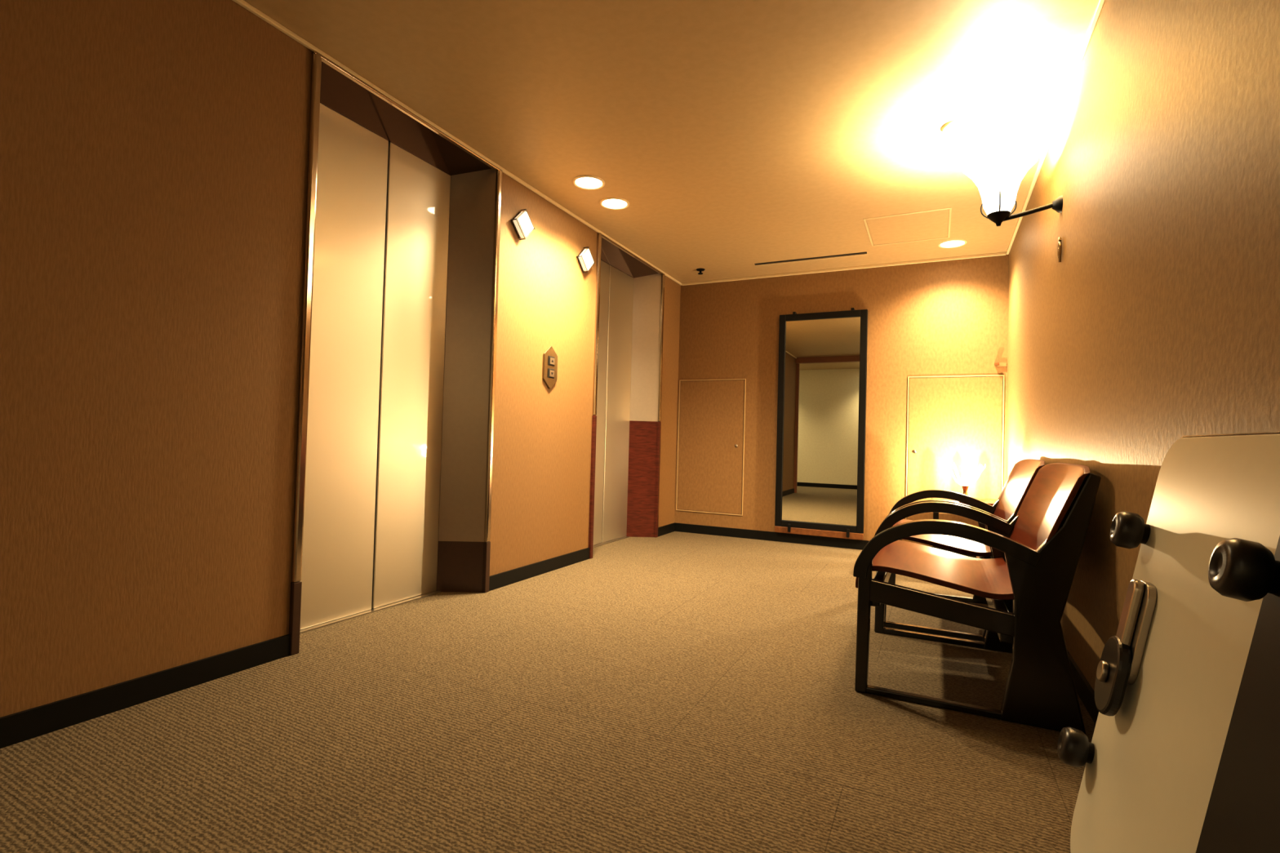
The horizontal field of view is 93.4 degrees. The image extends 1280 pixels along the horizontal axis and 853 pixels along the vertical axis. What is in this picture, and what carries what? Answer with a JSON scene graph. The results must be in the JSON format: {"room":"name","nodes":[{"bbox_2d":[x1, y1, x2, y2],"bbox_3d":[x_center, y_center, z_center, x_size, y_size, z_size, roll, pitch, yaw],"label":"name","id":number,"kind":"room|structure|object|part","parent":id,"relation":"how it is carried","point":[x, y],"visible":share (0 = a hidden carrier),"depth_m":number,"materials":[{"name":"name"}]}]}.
{"room":"elevator lobby","nodes":[
{"label":"elevator lobby","id":0,"kind":"room"},
{"bbox_2d":[0,0,680,717],"bbox_3d":[-1.048,-0.279,3.475,0.450,2.400,5.500,1,-1,26],"label":"wall","id":1,"kind":"structure","parent":0,"point":[153,153],"depth_m":1.97,"materials":[{"name":"paint"}]},
{"bbox_2d":[0,522,675,748],"bbox_3d":[-0.872,0.883,3.349,0.012,0.080,5.500,1,-1,26],"label":"baseboard","id":2,"kind":"structure","parent":1,"relation":"attached to","point":[23,726],"depth_m":1.95,"materials":[{"name":"plastic"}]},
{"bbox_2d":[299,591,440,634],"bbox_3d":[-1.313,0.900,2.963,0.060,0.006,0.850,1,-1,26],"label":"sill","id":3,"kind":"structure","parent":1,"relation":"attached to","point":[346,618],"depth_m":2.90,"materials":[{"name":"metal"}]},
{"bbox_2d":[288,50,502,655],"bbox_3d":[-1.200,-0.294,2.949,0.300,2.398,1.156,1,-1,26],"label":"door frame","id":4,"kind":"structure","parent":1,"relation":"attached to","point":[462,500],"depth_m":3.37,"materials":[{"name":"metal"}]},
{"bbox_2d":[320,61,492,175],"bbox_3d":[-1.178,-1.459,2.978,0.279,0.069,1.100,1,-1,26],"label":"header","id":5,"kind":"object","parent":1,"relation":"attached to","point":[338,92],"visible":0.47,"depth_m":2.90,"materials":[{"name":"brown metal"}]},
{"bbox_2d":[371,142,450,608],"bbox_3d":[-1.201,-0.258,3.187,0.030,2.324,0.421,1,-1,26],"label":"elevator door","id":6,"kind":"structure","parent":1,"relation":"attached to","point":[410,424],"depth_m":3.16,"materials":[{"name":"silver metal"}]},
{"bbox_2d":[232,0,681,285],"bbox_3d":[-0.805,-1.466,3.397,0.018,0.018,5.500,1,-1,26],"label":"trim","id":7,"kind":"structure","parent":1,"relation":"attached to","point":[243,3],"depth_m":2.80,"materials":[{"name":"paint"}]},
{"bbox_2d":[510,208,534,239],"bbox_3d":[-0.697,-1.203,3.591,0.050,0.182,0.182,1,-1,26],"label":"lantern","id":8,"kind":"object","parent":1,"relation":"attached to","point":[522,222],"visible":1,"depth_m":3.57,"materials":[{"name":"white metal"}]},
{"bbox_3d":[-0.716,-1.203,3.601,0.008,0.166,0.166,1,-1,26],"label":"plate","id":9,"kind":"part","parent":8,"relation":"part of","materials":[{"name":"brown metal"}]},
{"bbox_2d":[542,346,557,388],"bbox_3d":[-0.575,-0.383,3.899,0.022,0.277,0.150,1,-1,26],"label":"panel","id":10,"kind":"object","parent":1,"relation":"attached to","point":[550,357],"visible":1,"depth_m":3.88,"materials":[{"name":"gold metal"}]},
{"bbox_3d":[-0.574,-0.343,3.897,0.004,0.060,0.068,1,-1,26],"label":"button frame","id":11,"kind":"part","parent":10,"relation":"part of","materials":[{"name":"silver metal"}]},
{"bbox_3d":[-0.572,-0.422,3.899,0.004,0.060,0.068,1,-1,26],"label":"button frame","id":12,"kind":"part","parent":10,"relation":"part of","materials":[{"name":"silver metal"}]},
{"bbox_2d":[576,246,595,272],"bbox_3d":[-0.381,-1.171,4.237,0.050,0.182,0.182,1,-1,26],"label":"lantern","id":13,"kind":"object","parent":1,"relation":"attached to","point":[585,260],"visible":1,"depth_m":4.21,"materials":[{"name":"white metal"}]},
{"bbox_3d":[-0.399,-1.171,4.247,0.008,0.166,0.166,1,-1,26],"label":"plate","id":14,"kind":"part","parent":13,"relation":"part of","materials":[{"name":"brown metal"}]},
{"bbox_3d":[-0.377,-1.171,4.236,0.042,0.155,0.155,1,-1,26],"label":"glass","id":15,"kind":"part","parent":13,"relation":"part of","materials":[{"name":"white glass"}]},
{"bbox_2d":[592,536,629,547],"bbox_3d":[-0.313,0.971,5.005,0.060,0.006,0.880,1,-1,26],"label":"sill","id":16,"kind":"structure","parent":1,"relation":"attached to","point":[624,537],"depth_m":5.09,"materials":[{"name":"metal"}]},
{"bbox_2d":[601,265,633,542],"bbox_3d":[-0.197,-0.187,5.236,0.030,2.324,0.436,1,-1,26],"label":"elevator door","id":17,"kind":"structure","parent":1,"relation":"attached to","point":[620,284],"depth_m":5.21,"materials":[{"name":"silver metal"}]},
{"bbox_2d":[588,232,664,559],"bbox_3d":[-0.200,-0.223,4.991,0.300,2.398,1.186,1,-1,26],"label":"door frame","id":18,"kind":"structure","parent":1,"relation":"attached to","point":[644,388],"depth_m":5.43,"materials":[{"name":"metal"}]},
{"bbox_2d":[600,237,658,278],"bbox_3d":[-0.177,-1.388,5.020,0.279,0.069,1.130,1,-1,26],"label":"header","id":19,"kind":"object","parent":1,"relation":"attached to","point":[611,254],"visible":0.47,"depth_m":5.05,"materials":[{"name":"brown metal"}]},
{"bbox_2d":[0,531,1095,852],"bbox_3d":[-1.035,0.950,2.424,5.236,0.100,7.600,1,-1,26],"label":"floor","id":20,"kind":"structure","parent":0,"point":[675,691],"depth_m":1.75,"materials":[{"name":"carpet"}]},
{"bbox_2d":[884,458,1044,641],"bbox_3d":[1.651,0.574,3.149,0.723,0.828,0.820,1,-1,26],"label":"wooden armchair","id":21,"kind":"object","parent":20,"relation":"on","point":[1023,473],"visible":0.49,"depth_m":3.07,"materials":[{"name":"black paint"}]},
{"bbox_3d":[1.187,0.737,2.944,0.050,0.468,0.039,1,-1,26],"label":"leg","id":22,"kind":"part","parent":21,"relation":"part of","materials":[{"name":"black paint"}]},
{"bbox_3d":[1.523,0.761,3.631,0.050,0.468,0.039,1,-1,26],"label":"leg","id":23,"kind":"part","parent":21,"relation":"part of","materials":[{"name":"black paint"}]},
{"bbox_3d":[1.564,0.587,3.191,0.526,0.090,0.702,1,-1,26],"label":"seat","id":24,"kind":"part","parent":21,"relation":"part of","materials":[{"name":"brown wood"}]},
{"bbox_3d":[1.751,0.484,3.529,0.565,0.224,0.055,1,-1,26],"label":"armrest","id":25,"kind":"part","parent":21,"relation":"part of","materials":[{"name":"black paint"}]},
{"bbox_3d":[1.415,0.460,2.842,0.565,0.224,0.055,1,-1,26],"label":"armrest","id":26,"kind":"part","parent":21,"relation":"part of","materials":[{"name":"black paint"}]},
{"bbox_3d":[1.751,0.715,3.095,0.040,0.070,0.730,1,-1,26],"label":"rail","id":27,"kind":"part","parent":21,"relation":"part of","materials":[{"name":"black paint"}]},
{"bbox_3d":[2.021,0.599,3.393,0.258,0.808,0.039,1,-1,26],"label":"leg","id":28,"kind":"part","parent":21,"relation":"part of","materials":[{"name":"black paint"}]},
{"bbox_3d":[1.685,0.575,2.706,0.258,0.808,0.039,1,-1,26],"label":"leg","id":29,"kind":"part","parent":21,"relation":"part of","materials":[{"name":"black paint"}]},
{"bbox_3d":[1.895,0.357,3.037,0.194,0.387,0.800,1,-1,26],"label":"backrest","id":30,"kind":"part","parent":21,"relation":"part of","materials":[{"name":"brown wood"}]},
{"bbox_2d":[931,497,997,548],"bbox_3d":[2.374,0.784,4.414,0.440,0.500,0.440,1,-1,26],"label":"side table","id":31,"kind":"object","parent":20,"relation":"on","point":[990,501],"visible":0.15,"depth_m":4.32,"materials":[{"name":"brown wood"}]},
{"bbox_3d":[2.120,0.788,4.327,0.036,0.475,0.036,1,-1,26],"label":"leg","id":32,"kind":"part","parent":31,"relation":"part of","materials":[{"name":"black paint"}]},
{"bbox_2d":[960,473,975,498],"bbox_3d":[2.384,0.402,4.422,0.258,0.265,0.260,1,-1,26],"label":"table lamp","id":33,"kind":"object","parent":31,"relation":"on","point":[965,478],"visible":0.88,"depth_m":4.40,"materials":[{"name":"gold metal"}]},
{"bbox_3d":[2.385,0.382,4.422,0.060,0.075,0.060,1,-1,26],"label":"bulb glass","id":34,"kind":"part","parent":33,"relation":"part of","materials":[{"name":"white glass"}]},
{"bbox_2d":[853,462,1101,735],"bbox_3d":[1.264,0.547,2.359,0.723,0.828,0.820,1,-1,26],"label":"wooden armchair","id":35,"kind":"object","parent":20,"relation":"on","point":[1026,585],"visible":1,"depth_m":2.02,"materials":[{"name":"black paint"}]},
{"bbox_3d":[0.800,0.710,2.155,0.050,0.468,0.039,1,-1,26],"label":"leg","id":36,"kind":"part","parent":35,"relation":"part of","materials":[{"name":"black paint"}]},
{"bbox_3d":[1.136,0.734,2.841,0.050,0.468,0.039,1,-1,26],"label":"leg","id":37,"kind":"part","parent":35,"relation":"part of","materials":[{"name":"black paint"}]},
{"bbox_3d":[0.997,0.626,2.487,0.040,0.060,0.730,1,-1,26],"label":"rail","id":38,"kind":"part","parent":35,"relation":"part of","materials":[{"name":"black paint"}]},
{"bbox_3d":[1.177,0.559,2.401,0.526,0.090,0.702,1,-1,26],"label":"seat","id":39,"kind":"part","parent":35,"relation":"part of","materials":[{"name":"brown wood"}]},
{"bbox_3d":[1.014,0.612,2.053,0.469,0.129,0.035,1,-1,26],"label":"seat rail","id":40,"kind":"part","parent":35,"relation":"part of","materials":[{"name":"black paint"}]},
{"bbox_3d":[1.364,0.456,2.739,0.565,0.224,0.055,1,-1,26],"label":"armrest","id":41,"kind":"part","parent":35,"relation":"part of","materials":[{"name":"black paint"}]},
{"bbox_3d":[1.028,0.433,2.052,0.565,0.224,0.055,1,-1,26],"label":"armrest","id":42,"kind":"part","parent":35,"relation":"part of","materials":[{"name":"black paint"}]},
{"bbox_3d":[1.364,0.687,2.305,0.040,0.070,0.730,1,-1,26],"label":"rail","id":43,"kind":"part","parent":35,"relation":"part of","materials":[{"name":"black paint"}]},
{"bbox_3d":[1.634,0.572,2.603,0.258,0.808,0.039,1,-1,26],"label":"leg","id":44,"kind":"part","parent":35,"relation":"part of","materials":[{"name":"black paint"}]},
{"bbox_3d":[1.508,0.330,2.247,0.194,0.387,0.800,1,-1,26],"label":"backrest","id":45,"kind":"part","parent":35,"relation":"part of","materials":[{"name":"brown wood"}]},
{"bbox_3d":[1.298,0.548,1.916,0.258,0.808,0.039,1,-1,26],"label":"leg","id":46,"kind":"part","parent":35,"relation":"part of","materials":[{"name":"black paint"}]},
{"bbox_2d":[1057,431,1279,852],"bbox_3d":[0.624,0.446,0.533,0.254,0.908,1.743,1,-1,26],"label":"folding table","id":47,"kind":"object","parent":20,"relation":"on","point":[1183,753],"visible":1,"depth_m":0.95,"materials":[{"name":"beige laminate"}]},
{"bbox_3d":[0.939,0.693,1.299,0.059,0.076,0.076,13,4,26],"label":"foot knob","id":48,"kind":"part","parent":47,"relation":"part of","materials":[{"name":"black rubber"}]},
{"bbox_3d":[0.961,0.374,1.185,0.042,0.148,0.045,1,-1,26],"label":"latch lever","id":49,"kind":"part","parent":47,"relation":"part of","materials":[{"name":"metal"}]},
{"bbox_3d":[1.032,0.219,1.270,0.059,0.076,0.076,13,4,26],"label":"foot knob","id":50,"kind":"part","parent":47,"relation":"part of","materials":[{"name":"black rubber"}]},
{"bbox_3d":[0.968,0.402,1.178,0.050,0.198,0.090,1,-1,26],"label":"latch plate","id":51,"kind":"part","parent":47,"relation":"part of","materials":[{"name":"metal"}]},
{"bbox_3d":[0.686,0.163,0.683,0.053,0.068,0.068,13,4,26],"label":"foot knob","id":52,"kind":"part","parent":47,"relation":"part of","materials":[{"name":"black rubber"}]},
{"bbox_2d":[244,0,1097,283],"bbox_3d":[-0.967,-1.549,2.477,5.236,0.100,7.600,1,-1,26],"label":"ceiling","id":53,"kind":"structure","parent":0,"point":[736,135],"depth_m":2.69,"materials":[{"name":"paint"}]},
{"bbox_2d":[572,174,604,190],"bbox_3d":[-0.305,-1.453,3.598,0.196,0.008,0.196,1,-1,26],"label":"recessed light","id":54,"kind":"object","parent":53,"relation":"in","point":[585,181],"visible":1,"depth_m":3.59,"materials":[{"name":"paint"}]},
{"bbox_2d":[599,196,629,209],"bbox_3d":[-0.165,-1.443,3.907,0.196,0.008,0.196,1,-1,26],"label":"recessed light","id":55,"kind":"object","parent":53,"relation":"in","point":[612,202],"visible":1,"depth_m":3.90,"materials":[{"name":"paint"}]},
{"bbox_2d":[696,268,705,274],"bbox_3d":[0.538,-1.377,5.365,0.080,0.040,0.080,1,-1,26],"label":"sprinkler","id":56,"kind":"object","parent":53,"relation":"attached to","point":[700,270],"depth_m":5.35,"materials":[{"name":"black metal"}]},
{"bbox_2d":[754,251,866,266],"bbox_3d":[1.389,-1.377,4.965,0.900,0.010,0.040,1,-1,26],"label":"ceiling vent","id":57,"kind":"object","parent":53,"relation":"in","point":[858,253],"visible":1,"depth_m":4.95,"materials":[{"name":"paint"}]},
{"bbox_2d":[862,207,951,246],"bbox_3d":[1.871,-1.382,4.211,0.530,0.006,0.600,1,-1,26],"label":"access hatch","id":58,"kind":"object","parent":53,"relation":"in","point":[931,224],"depth_m":4.18,"materials":[{"name":"beige paint"}]},
{"bbox_2d":[937,239,967,248],"bbox_3d":[2.329,-1.362,4.498,0.196,0.008,0.196,1,-1,26],"label":"recessed light","id":59,"kind":"object","parent":53,"relation":"in","point":[951,243],"visible":1,"depth_m":4.49,"materials":[{"name":"paint"}]},
{"bbox_2d":[941,118,973,135],"bbox_3d":[1.502,-1.413,2.856,0.136,0.020,0.136,1,-1,26],"label":"smoke detector","id":60,"kind":"object","parent":53,"relation":"attached to","point":[960,126],"visible":1,"depth_m":2.83,"materials":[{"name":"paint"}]},
{"bbox_2d":[674,253,1008,546],"bbox_3d":[1.490,-0.170,5.376,3.336,2.400,0.150,1,-1,26],"label":"wall","id":61,"kind":"structure","parent":0,"point":[947,317],"depth_m":5.07,"materials":[{"name":"paint"}]},
{"bbox_2d":[675,378,746,515],"bbox_3d":[0.659,0.184,5.677,0.660,1.260,0.016,1,-1,26],"label":"access panel","id":62,"kind":"object","parent":61,"relation":"attached to","point":[712,412],"visible":1,"depth_m":5.67,"materials":[{"name":"paint"}]},
{"bbox_2d":[774,307,867,540],"bbox_3d":[1.558,-0.034,5.219,0.740,1.955,0.061,1,-1,26],"label":"wall mirror","id":63,"kind":"object","parent":61,"relation":"attached to","point":[822,368],"visible":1,"depth_m":5.21,"materials":[{"name":"mirror glass"},{"name":"black painted metal"}]},
{"bbox_3d":[1.254,-0.056,5.378,0.055,1.880,0.044,1,-1,26],"label":"frame","id":64,"kind":"part","parent":63,"relation":"part of","materials":[{"name":"black wood"}]},
{"bbox_3d":[1.537,0.861,5.208,0.630,0.055,0.044,1,-1,26],"label":"frame","id":65,"kind":"part","parent":63,"relation":"part of","materials":[{"name":"black wood"}]},
{"bbox_3d":[1.534,0.916,5.204,0.740,0.055,0.049,1,-1,26],"label":"support rail","id":66,"kind":"part","parent":63,"relation":"part of","materials":[{"name":"brown wood"}]},
{"bbox_3d":[1.587,-0.963,5.246,0.630,0.055,0.044,1,-1,26],"label":"frame","id":67,"kind":"part","parent":63,"relation":"part of","materials":[{"name":"black wood"}]},
{"bbox_3d":[1.869,-0.046,5.076,0.055,1.880,0.044,1,-1,26],"label":"frame","id":68,"kind":"part","parent":63,"relation":"part of","materials":[{"name":"black wood"}]},
{"bbox_2d":[675,523,973,557],"bbox_3d":[1.557,0.989,5.212,2.712,0.080,0.012,1,-1,26],"label":"baseboard","id":69,"kind":"structure","parent":61,"relation":"attached to","point":[682,527],"depth_m":5.38,"materials":[{"name":"plastic"}]},
{"bbox_2d":[681,252,1006,285],"bbox_3d":[1.620,-1.359,5.259,2.700,0.022,0.018,1,-1,26],"label":"trim","id":70,"kind":"structure","parent":61,"relation":"attached to","point":[998,253],"depth_m":5.15,"materials":[{"name":"paint"}]},
{"bbox_2d":[905,374,1004,527],"bbox_3d":[2.485,0.220,4.782,0.683,1.250,0.016,1,-1,26],"label":"access panel","id":71,"kind":"object","parent":61,"relation":"attached to","point":[955,424],"visible":0.7,"depth_m":4.78,"materials":[{"name":"paint"}]},
{"bbox_2d":[994,362,1007,366],"bbox_3d":[2.778,-0.478,4.644,0.084,0.025,0.050,1,-1,26],"label":"coat hook","id":72,"kind":"object","parent":61,"relation":"attached to","point":[998,364],"visible":1,"depth_m":4.64,"materials":[{"name":"metal"}]},
{"bbox_2d":[1005,0,1279,691],"bbox_3d":[1.282,-0.261,1.331,0.150,2.400,7.300,1,-1,26],"label":"wall","id":73,"kind":"structure","parent":0,"point":[1157,324],"depth_m":1.60,"materials":[{"name":"paint"}]},
{"bbox_2d":[963,151,1062,262],"bbox_3d":[1.698,-0.964,2.767,0.389,0.488,0.299,1,-1,26],"label":"wall sconce","id":74,"kind":"object","parent":73,"relation":"attached to","point":[997,177],"visible":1,"depth_m":2.73,"materials":[{"name":"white glass"}]},
{"bbox_3d":[1.660,-1.088,2.789,0.284,0.240,0.284,1,-1,4],"label":"lamp shade","id":75,"kind":"part","parent":74,"relation":"part of","materials":[{"name":"white glass"}]},
{"bbox_3d":[1.752,-0.971,2.740,0.213,0.059,0.020,1,-1,26],"label":"arm","id":76,"kind":"part","parent":74,"relation":"part of"},
{"bbox_3d":[1.857,-0.989,2.689,0.035,0.076,0.076,1,-1,26],"label":"wall plate","id":77,"kind":"part","parent":74,"relation":"part of","materials":[{"name":"black metal"}]},
{"bbox_2d":[1006,0,1104,254],"bbox_3d":[1.635,-1.425,2.201,0.018,0.018,5.500,1,-1,26],"label":"trim","id":78,"kind":"structure","parent":73,"relation":"attached to","point":[1100,3],"depth_m":2.60,"materials":[{"name":"paint"}]},
{"bbox_2d":[1066,649,1098,724],"bbox_3d":[1.178,0.897,1.342,0.012,0.080,7.276,1,-1,26],"label":"baseboard","id":79,"kind":"structure","parent":73,"relation":"attached to","point":[1085,691],"depth_m":2.09,"materials":[{"name":"plastic"}]},
{"bbox_3d":[-1.420,-0.449,2.519,0.279,2.118,0.125,1,-1,26],"label":"door frame","id":80,"kind":"structure","parent":0,"visible":0},
{"bbox_2d":[300,102,388,629],"bbox_3d":[-1.389,-0.271,2.802,0.030,2.324,0.421,1,-1,26],"label":"elevator door","id":81,"kind":"structure","parent":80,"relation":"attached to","point":[339,531],"depth_m":2.80,"materials":[{"name":"silver metal"}]},
{"bbox_3d":[-0.416,-0.759,4.555,0.279,1.358,0.125,1,-1,26],"label":"door frame","id":82,"kind":"structure","parent":0,"visible":0},
{"bbox_2d":[593,260,609,545],"bbox_3d":[-0.392,-0.201,4.837,0.030,2.324,0.436,1,-1,26],"label":"panel","id":83,"kind":"object","parent":82,"relation":"attached to","point":[605,267],"visible":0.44,"depth_m":4.96,"materials":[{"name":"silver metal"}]}
]}

